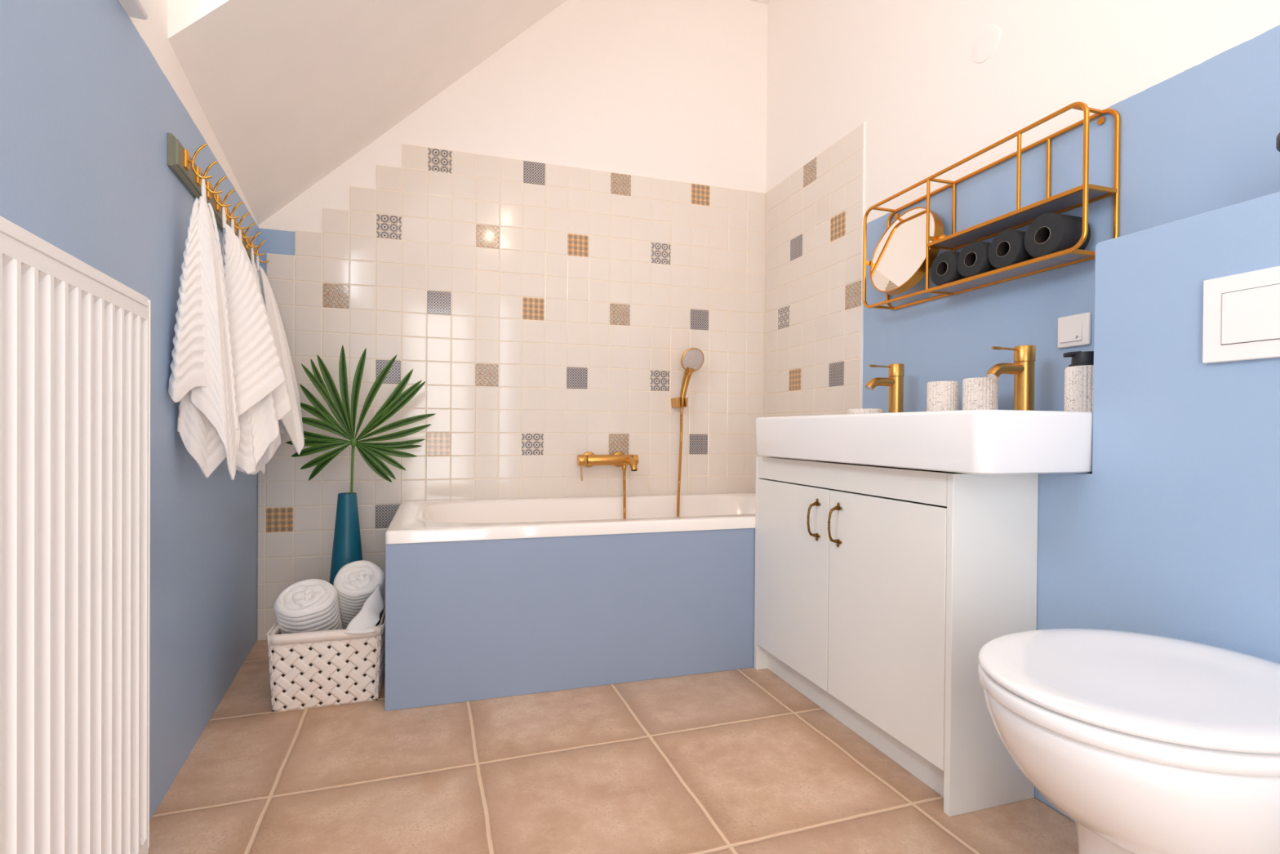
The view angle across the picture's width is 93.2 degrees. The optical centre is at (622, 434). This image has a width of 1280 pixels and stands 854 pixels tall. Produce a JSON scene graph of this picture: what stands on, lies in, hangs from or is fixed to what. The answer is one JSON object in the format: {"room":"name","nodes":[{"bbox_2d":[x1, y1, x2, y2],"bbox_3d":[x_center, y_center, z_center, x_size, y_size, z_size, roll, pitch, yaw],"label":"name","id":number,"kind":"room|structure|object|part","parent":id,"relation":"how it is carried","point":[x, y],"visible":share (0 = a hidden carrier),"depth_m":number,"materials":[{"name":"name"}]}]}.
{"room":"bathroom","nodes":[
{"label":"bathroom","id":0,"kind":"room"},
{"bbox_2d":[0,0,258,821],"bbox_3d":[-0.837,-0.366,0.637,0.160,2.620,3.930,0,0,-22],"label":"wall","id":1,"kind":"structure","parent":0,"point":[92,93],"depth_m":1.32,"materials":[{"name":"paint"}]},
{"bbox_2d":[0,215,151,853],"bbox_3d":[-0.647,0.244,0.506,0.102,0.934,1.075,0,0,-22],"label":"radiator","id":2,"kind":"object","parent":1,"relation":"attached to","point":[75,339],"visible":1,"depth_m":0.78,"materials":[{"name":"white metal"}]},
{"bbox_2d":[0,215,147,306],"bbox_3d":[-0.625,-0.214,0.502,0.068,0.017,1.059,0,0,-22],"label":"grille","id":3,"kind":"object","parent":2,"relation":"attached to","point":[13,237],"depth_m":0.74,"materials":[{"name":"white metal"}]},
{"bbox_2d":[119,0,148,19],"bbox_3d":[-0.827,-1.135,0.705,0.162,0.643,1.000,0,0,-22],"label":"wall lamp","id":4,"kind":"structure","parent":1,"relation":"in","point":[138,9],"depth_m":1.17,"materials":[{"name":"white plastic"}]},
{"bbox_2d":[167,133,269,263],"bbox_3d":[-1.189,-0.667,1.846,0.074,0.086,0.938,0,0,-22],"label":"hook rack","id":5,"kind":"object","parent":1,"relation":"attached to","point":[180,161],"visible":0.88,"depth_m":1.56,"materials":[{"name":"gold metal"}]},
{"bbox_2d":[168,178,240,479],"bbox_3d":[-1.032,-0.258,1.509,0.100,0.748,0.246,0,0,1],"label":"hanging towel","id":6,"kind":"object","parent":5,"relation":"hanging from","point":[202,380],"visible":1,"depth_m":1.48,"materials":[{"name":"white fabric"}]},
{"bbox_2d":[221,207,285,474],"bbox_3d":[-1.061,-0.261,1.721,0.106,0.747,0.195,1,0,26],"label":"towel","id":7,"kind":"object","parent":5,"relation":"hanging from","point":[258,371],"visible":0.84,"depth_m":1.70,"materials":[{"name":"white fabric"}]},
{"bbox_2d":[235,229,278,475],"bbox_3d":[-1.158,-0.254,1.893,0.063,0.763,0.142,1,1,39],"label":"hanging towel","id":8,"kind":"object","parent":5,"relation":"hanging from","point":[268,452],"visible":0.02,"depth_m":1.90,"materials":[{"name":"white fabric"}]},
{"bbox_2d":[231,218,291,420],"bbox_3d":[-1.089,-0.321,1.830,0.101,0.629,0.152,1,0,25],"label":"hanging towel","id":9,"kind":"object","parent":5,"relation":"hanging from","point":[282,402],"visible":0.18,"depth_m":1.84,"materials":[{"name":"white fabric"}]},
{"bbox_2d":[250,247,280,474],"bbox_3d":[-1.218,-0.251,2.050,0.091,0.773,0.086,0,0,-17],"label":"towel","id":10,"kind":"object","parent":5,"relation":"hanging from","point":[277,443],"visible":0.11,"depth_m":2.06,"materials":[{"name":"white fabric"}]},
{"bbox_2d":[256,255,304,454],"bbox_3d":[-1.209,-0.282,2.157,0.156,0.712,0.133,1,0,34],"label":"towel","id":11,"kind":"object","parent":5,"relation":"hanging from","point":[291,423],"visible":0.51,"depth_m":2.16,"materials":[{"name":"white fabric"}]},
{"bbox_2d":[168,0,227,37],"bbox_3d":[-0.759,-1.202,1.518,0.945,0.879,0.070,0,0,-17],"label":"window","id":12,"kind":"structure","parent":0,"point":[184,4],"depth_m":1.41,"materials":[{"name":"white glass"}]},
{"bbox_2d":[168,0,566,224],"bbox_3d":[-0.666,-1.512,2.081,1.606,1.646,1.100,0,0,-17],"label":"ceiling","id":13,"kind":"structure","parent":0,"point":[289,91],"depth_m":2.01,"materials":[{"name":"white paint"}]},
{"bbox_2d":[257,0,767,639],"bbox_3d":[-0.369,-0.703,2.814,2.850,3.270,0.130,0,0,-17],"label":"wall","id":14,"kind":"structure","parent":0,"point":[544,241],"depth_m":2.76,"materials":[{"name":"tile"}]},
{"bbox_2d":[577,451,638,480],"bbox_3d":[-0.062,0.147,2.753,0.280,0.128,0.178,0,0,-17],"label":"mixer","id":15,"kind":"object","parent":14,"relation":"attached to","point":[588,459],"visible":1,"depth_m":2.75,"materials":[{"name":"gold metal"}]},
{"bbox_3d":[-0.187,0.174,2.725,0.015,0.073,0.008,1,1,37],"label":"lever","id":16,"kind":"part","parent":15,"relation":"part of","materials":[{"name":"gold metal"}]},
{"bbox_3d":[-0.185,0.117,2.738,0.036,0.051,0.051,0,0,-17],"label":"handle","id":17,"kind":"part","parent":15,"relation":"part of","materials":[{"name":"gold metal"}]},
{"bbox_3d":[0.036,0.135,2.748,0.031,0.062,0.112,0,0,-19],"label":"spout","id":18,"kind":"part","parent":15,"relation":"part of","materials":[{"name":"gold metal"}]},
{"bbox_2d":[622,347,704,518],"bbox_3d":[0.200,0.136,2.749,0.409,1.080,0.223,0,0,-17],"label":"shower","id":19,"kind":"object","parent":14,"relation":"attached to","point":[692,359],"visible":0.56,"depth_m":2.84,"materials":[{"name":"gold metal"}]},
{"bbox_3d":[0.325,-0.287,2.845,0.113,0.234,0.075,0,0,4],"label":"handle","id":20,"kind":"part","parent":19,"relation":"part of","materials":[{"name":"gold metal"}]},
{"bbox_2d":[671,397,688,407],"bbox_3d":[0.270,-0.151,2.901,0.056,0.045,0.082,0,0,-17],"label":"holder","id":21,"kind":"object","parent":14,"relation":"attached to","point":[675,402],"visible":0.88,"depth_m":2.87,"materials":[{"name":"gold metal"}]},
{"bbox_2d":[762,192,765,417],"bbox_3d":[0.718,-0.443,3.080,0.009,1.562,0.009,0,0,-17],"label":"trim","id":22,"kind":"structure","parent":14,"relation":"attached to","point":[765,193],"depth_m":3.07,"materials":[{"name":"white plastic"}]},
{"bbox_2d":[147,639,1078,853],"bbox_3d":[0.190,0.899,1.028,2.800,0.100,3.880,0,0,-17],"label":"floor","id":23,"kind":"structure","parent":0,"point":[740,761],"depth_m":1.46,"materials":[{"name":"tile"}]},
{"bbox_2d":[266,600,385,711],"bbox_3d":[-0.956,0.717,1.999,0.332,0.233,0.320,0,0,-17],"label":"wicker basket","id":24,"kind":"object","parent":23,"relation":"on","point":[334,667],"visible":0.77,"depth_m":1.85,"materials":[{"name":"white wicker"}]},
{"bbox_2d":[273,578,342,633],"bbox_3d":[-1.030,0.623,2.002,0.193,0.283,0.251,0,0,-17],"label":"rolled towel","id":25,"kind":"object","parent":24,"relation":"in","point":[310,605],"visible":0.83,"depth_m":1.93,"materials":[{"name":"white fabric"}]},
{"bbox_2d":[333,560,384,634],"bbox_3d":[-0.898,0.586,2.065,0.161,0.292,0.444,0,0,-22],"label":"rolled towel","id":26,"kind":"object","parent":24,"relation":"in","point":[359,584],"visible":0.84,"depth_m":2.03,"materials":[{"name":"white fabric"}]},
{"bbox_2d":[329,492,362,585],"bbox_3d":[-1.030,0.525,2.259,0.144,0.611,0.144,0,0,-17],"label":"floor vase","id":27,"kind":"object","parent":23,"relation":"on","point":[347,545],"visible":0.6,"depth_m":2.22,"materials":[{"name":"teal ceramic"}]},
{"bbox_2d":[285,345,435,493],"bbox_3d":[-0.980,0.017,2.255,0.542,0.689,0.099,0,0,-1],"label":"palm leaf","id":28,"kind":"object","parent":27,"relation":"in","point":[369,451],"visible":0.95,"depth_m":2.25,"materials":[{"name":"green plant"}]},
{"bbox_3d":[-1.015,0.198,2.264,0.025,0.326,0.017,0,0,-17],"label":"stem","id":29,"kind":"part","parent":28,"relation":"part of","materials":[{"name":"green plant"}]},
{"bbox_2d":[384,492,755,711],"bbox_3d":[-0.005,0.565,2.450,1.729,0.545,0.792,0,0,-17],"label":"bathtub","id":30,"kind":"object","parent":23,"relation":"on","point":[486,598],"visible":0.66,"depth_m":2.00,"materials":[{"name":"white plastic"}]},
{"bbox_2d":[385,492,755,543],"bbox_3d":[-0.004,0.495,2.450,1.729,0.405,0.792,0,0,-17],"label":"tub","id":31,"kind":"object","parent":30,"relation":"in","point":[710,517],"depth_m":2.16,"materials":[{"name":"white ceramic"}]},
{"bbox_2d":[754,456,1038,816],"bbox_3d":[0.704,0.466,1.793,0.286,0.763,0.875,0,0,-17],"label":"vanity cabinet","id":32,"kind":"object","parent":23,"relation":"on","point":[879,591],"visible":0.98,"depth_m":1.49,"materials":[{"name":"white paint"}]},
{"bbox_3d":[0.597,0.462,2.209,0.249,0.763,0.016,0,0,-17],"label":"panel","id":33,"kind":"part","parent":32,"relation":"part of","materials":[{"name":"white paint"}]},
{"bbox_3d":[0.548,0.457,1.970,0.017,0.592,0.409,0,0,-17],"label":"door","id":34,"kind":"part","parent":32,"relation":"part of","materials":[{"name":"white paint"}]},
{"bbox_3d":[0.569,0.256,1.814,0.038,0.127,0.031,0,0,-17],"label":"handle","id":35,"kind":"part","parent":32,"relation":"part of","materials":[{"name":"brown metal"}]},
{"bbox_3d":[0.598,0.257,1.718,0.038,0.127,0.031,0,0,-17],"label":"handle","id":36,"kind":"part","parent":32,"relation":"part of","materials":[{"name":"brown metal"}]},
{"bbox_3d":[0.614,0.122,1.763,0.016,0.075,0.838,0,0,-17],"label":"rail","id":37,"kind":"part","parent":32,"relation":"part of","materials":[{"name":"white paint"}]},
{"bbox_3d":[0.670,0.461,1.567,0.017,0.592,0.424,0,0,-17],"label":"door","id":38,"kind":"part","parent":32,"relation":"part of","materials":[{"name":"white paint"}]},
{"bbox_2d":[755,409,1093,474],"bbox_3d":[0.844,0.013,1.744,0.534,0.132,0.943,0,0,-17],"label":"washbasin","id":39,"kind":"object","parent":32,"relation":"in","point":[976,442],"visible":0.85,"depth_m":1.31,"materials":[{"name":"white ceramic"}]},
{"bbox_2d":[847,408,883,413],"bbox_3d":[0.844,-0.072,2.111,0.117,0.031,0.117,0,0,-17],"label":"soap dish","id":40,"kind":"object","parent":39,"relation":"on","point":[861,411],"visible":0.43,"depth_m":2.06,"materials":[{"name":"ceramic"}]},
{"bbox_2d":[865,363,904,413],"bbox_3d":[0.882,-0.147,2.043,0.146,0.182,0.050,0,0,-17],"label":"tap","id":41,"kind":"object","parent":39,"relation":"on","point":[895,381],"visible":0.84,"depth_m":2.04,"materials":[{"name":"gold metal"}]},
{"bbox_3d":[0.871,-0.169,2.040,0.122,0.045,0.029,0,0,-17],"label":"spout","id":42,"kind":"part","parent":41,"relation":"part of","materials":[{"name":"gold metal"}]},
{"bbox_3d":[0.868,-0.229,2.038,0.088,0.009,0.009,0,0,-17],"label":"lever","id":43,"kind":"part","parent":41,"relation":"part of","materials":[{"name":"gold metal"}]},
{"bbox_3d":[0.929,-0.217,2.057,0.049,0.042,0.049,0,0,-17],"label":"handle","id":44,"kind":"part","parent":41,"relation":"part of","materials":[{"name":"gold metal"}]},
{"bbox_2d":[926,381,959,411],"bbox_3d":[0.966,-0.106,1.829,0.086,0.104,0.086,0,0,-17],"label":"tumbler","id":45,"kind":"object","parent":39,"relation":"on","point":[940,395],"visible":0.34,"depth_m":1.79,"materials":[{"name":"stone"}]},
{"bbox_2d":[962,377,998,409],"bbox_3d":[1.004,-0.104,1.703,0.086,0.104,0.086,0,0,-17],"label":"tumbler","id":46,"kind":"object","parent":39,"relation":"on","point":[979,393],"visible":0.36,"depth_m":1.67,"materials":[{"name":"stone"}]},
{"bbox_2d":[986,345,1035,410],"bbox_3d":[1.019,-0.143,1.593,0.146,0.182,0.050,0,0,-17],"label":"tap","id":47,"kind":"object","parent":39,"relation":"on","point":[1023,369],"visible":0.84,"depth_m":1.59,"materials":[{"name":"gold metal"}]},
{"bbox_3d":[1.007,-0.165,1.589,0.122,0.045,0.029,0,0,-17],"label":"spout","id":48,"kind":"part","parent":47,"relation":"part of","materials":[{"name":"gold metal"}]},
{"bbox_3d":[1.005,-0.225,1.588,0.088,0.009,0.009,0,0,-17],"label":"lever","id":49,"kind":"part","parent":47,"relation":"part of","materials":[{"name":"gold metal"}]},
{"bbox_3d":[1.066,-0.213,1.606,0.049,0.042,0.049,0,0,-17],"label":"handle","id":50,"kind":"part","parent":47,"relation":"part of","materials":[{"name":"gold metal"}]},
{"bbox_2d":[1062,351,1093,411],"bbox_3d":[1.081,-0.122,1.414,0.083,0.145,0.080,0,0,-17],"label":"soap dispenser","id":51,"kind":"object","parent":39,"relation":"on","point":[1078,375],"visible":0.52,"depth_m":1.39,"materials":[{"name":"stone"}]},
{"bbox_3d":[0.846,0.470,1.388,0.249,0.763,0.017,0,0,-17],"label":"panel","id":52,"kind":"part","parent":32,"relation":"part of","materials":[{"name":"white paint"}]},
{"bbox_2d":[977,628,1279,853],"bbox_3d":[0.825,0.606,0.920,0.558,0.498,0.408,0,0,-17],"label":"toilet","id":53,"kind":"object","parent":23,"relation":"on","point":[1151,744],"visible":1,"depth_m":0.80,"materials":[{"name":"white ceramic"}]},
{"bbox_3d":[0.798,0.387,0.910,0.499,0.024,0.408,0,0,-17],"label":"seat","id":54,"kind":"part","parent":53,"relation":"part of","materials":[{"name":"white plastic"}]},
{"bbox_3d":[0.795,0.364,0.909,0.492,0.016,0.408,0,0,-17],"label":"lid","id":55,"kind":"part","parent":53,"relation":"part of","materials":[{"name":"white plastic"}]},
{"bbox_2d":[749,0,770,4],"bbox_3d":[0.888,-2.242,1.152,0.822,0.150,3.768,0,0,-17],"label":"ceiling","id":56,"kind":"structure","parent":0,"point":[764,2],"depth_m":3.05,"materials":[{"name":"white paint"}]},
{"bbox_2d":[764,0,1279,417],"bbox_3d":[1.324,-0.679,1.298,0.127,3.270,3.768,0,0,-17],"label":"wall","id":57,"kind":"structure","parent":0,"point":[1193,86],"depth_m":1.88,"materials":[{"name":"paint"}]},
{"bbox_2d":[860,121,865,408],"bbox_3d":[0.937,-0.572,2.366,0.008,1.294,0.005,0,0,-17],"label":"trim","id":58,"kind":"structure","parent":57,"relation":"attached to","point":[864,122],"depth_m":2.36,"materials":[{"name":"white paint"}]},
{"bbox_2d":[971,25,1000,63],"bbox_3d":[1.102,-1.185,1.840,0.004,0.100,0.100,0,0,-17],"label":"cover plate","id":59,"kind":"object","parent":57,"relation":"attached to","point":[987,42],"visible":1,"depth_m":1.84,"materials":[{"name":"white paint"}]},
{"bbox_2d":[862,102,1120,310],"bbox_3d":[1.035,-0.628,1.845,0.120,0.364,0.815,0,0,-17],"label":"wall shelf","id":60,"kind":"object","parent":57,"relation":"attached to","point":[906,251],"visible":0.94,"depth_m":1.80,"materials":[{"name":"gold metal"}]},
{"bbox_2d":[871,208,934,290],"bbox_3d":[0.948,-0.626,2.062,0.073,0.277,0.285,0,0,-17],"label":"mirror glass","id":61,"kind":"object","parent":60,"relation":"attached to","point":[904,254],"depth_m":2.04,"materials":[{"name":"clear mirror"}]},
{"bbox_3d":[0.964,-0.630,1.914,0.009,0.352,0.009,0,0,-17],"label":"post","id":62,"kind":"part","parent":60,"relation":"part of","materials":[{"name":"gold metal"}]},
{"bbox_2d":[930,250,964,285],"bbox_3d":[1.024,-0.507,1.868,0.099,0.104,0.102,0,0,-17],"label":"toilet roll","id":63,"kind":"object","parent":60,"relation":"on","point":[944,269],"visible":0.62,"depth_m":1.84,"materials":[{"name":"black paper"}]},
{"bbox_3d":[1.062,-0.630,1.944,0.009,0.352,0.009,0,0,-17],"label":"post","id":64,"kind":"part","parent":60,"relation":"part of","materials":[{"name":"gold metal"}]},
{"bbox_2d":[956,240,996,277],"bbox_3d":[1.054,-0.506,1.769,0.099,0.103,0.104,0,0,-17],"label":"toilet roll","id":65,"kind":"object","parent":60,"relation":"on","point":[973,260],"visible":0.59,"depth_m":1.75,"materials":[{"name":"black paper"}]},
{"bbox_3d":[1.078,-0.451,1.714,0.110,0.011,0.461,0,0,-17],"label":"shelf frame","id":66,"kind":"part","parent":60,"relation":"part of","materials":[{"name":"gold metal"}]},
{"bbox_2d":[987,229,1035,268],"bbox_3d":[1.085,-0.504,1.668,0.099,0.106,0.101,0,0,-17],"label":"toilet roll","id":67,"kind":"object","parent":60,"relation":"on","point":[1007,247],"visible":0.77,"depth_m":1.64,"materials":[{"name":"black paper"}]},
{"bbox_3d":[1.078,-0.452,1.714,0.094,0.004,0.445,0,0,-17],"label":"shelf plate","id":68,"kind":"part","parent":60,"relation":"part of","materials":[{"name":"grey metal"}]},
{"bbox_3d":[1.056,-0.700,1.614,0.009,0.208,0.009,0,0,-17],"label":"post","id":69,"kind":"part","parent":60,"relation":"part of","materials":[{"name":"gold metal"}]},
{"bbox_3d":[1.084,-0.596,1.696,0.094,0.004,0.481,0,0,-17],"label":"shelf plate","id":70,"kind":"part","parent":60,"relation":"part of","materials":[{"name":"grey metal"}]},
{"bbox_3d":[1.084,-0.594,1.696,0.110,0.011,0.497,0,0,-17],"label":"shelf frame","id":71,"kind":"part","parent":60,"relation":"part of","materials":[{"name":"gold metal"}]},
{"bbox_3d":[1.154,-0.699,1.642,0.009,0.208,0.009,0,0,-17],"label":"post","id":72,"kind":"part","parent":60,"relation":"part of","materials":[{"name":"gold metal"}]},
{"bbox_2d":[1024,213,1090,261],"bbox_3d":[1.118,-0.506,1.560,0.099,0.115,0.108,0,0,-17],"label":"toilet roll","id":73,"kind":"object","parent":60,"relation":"on","point":[1049,233],"visible":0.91,"depth_m":1.52,"materials":[{"name":"black paper"}]},
{"bbox_2d":[1057,312,1091,348],"bbox_3d":[1.171,-0.269,1.575,0.015,0.082,0.083,0,0,-17],"label":"light switch","id":74,"kind":"object","parent":57,"relation":"attached to","point":[1073,330],"visible":1,"depth_m":1.57,"materials":[{"name":"white plastic"}]},
{"bbox_2d":[1034,191,1279,822],"bbox_3d":[1.248,0.227,0.916,0.244,1.262,2.864,0,0,-17],"label":"wall","id":75,"kind":"structure","parent":0,"point":[1173,531],"depth_m":1.16,"materials":[{"name":"blue paint"}]},
{"bbox_2d":[1202,266,1279,363],"bbox_3d":[1.095,-0.203,0.986,0.013,0.151,0.246,0,0,-17],"label":"flush plate","id":76,"kind":"object","parent":75,"relation":"attached to","point":[1242,311],"visible":1,"depth_m":1.05,"materials":[{"name":"white plastic"}]},
{"bbox_2d":[1275,132,1279,151],"bbox_3d":[1.211,-0.468,1.027,0.141,0.124,0.141,0,0,-17],"label":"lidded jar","id":77,"kind":"object","parent":75,"relation":"on","point":[1277,138],"visible":1,"depth_m":1.07,"materials":[{"name":"grey"}]}
]}

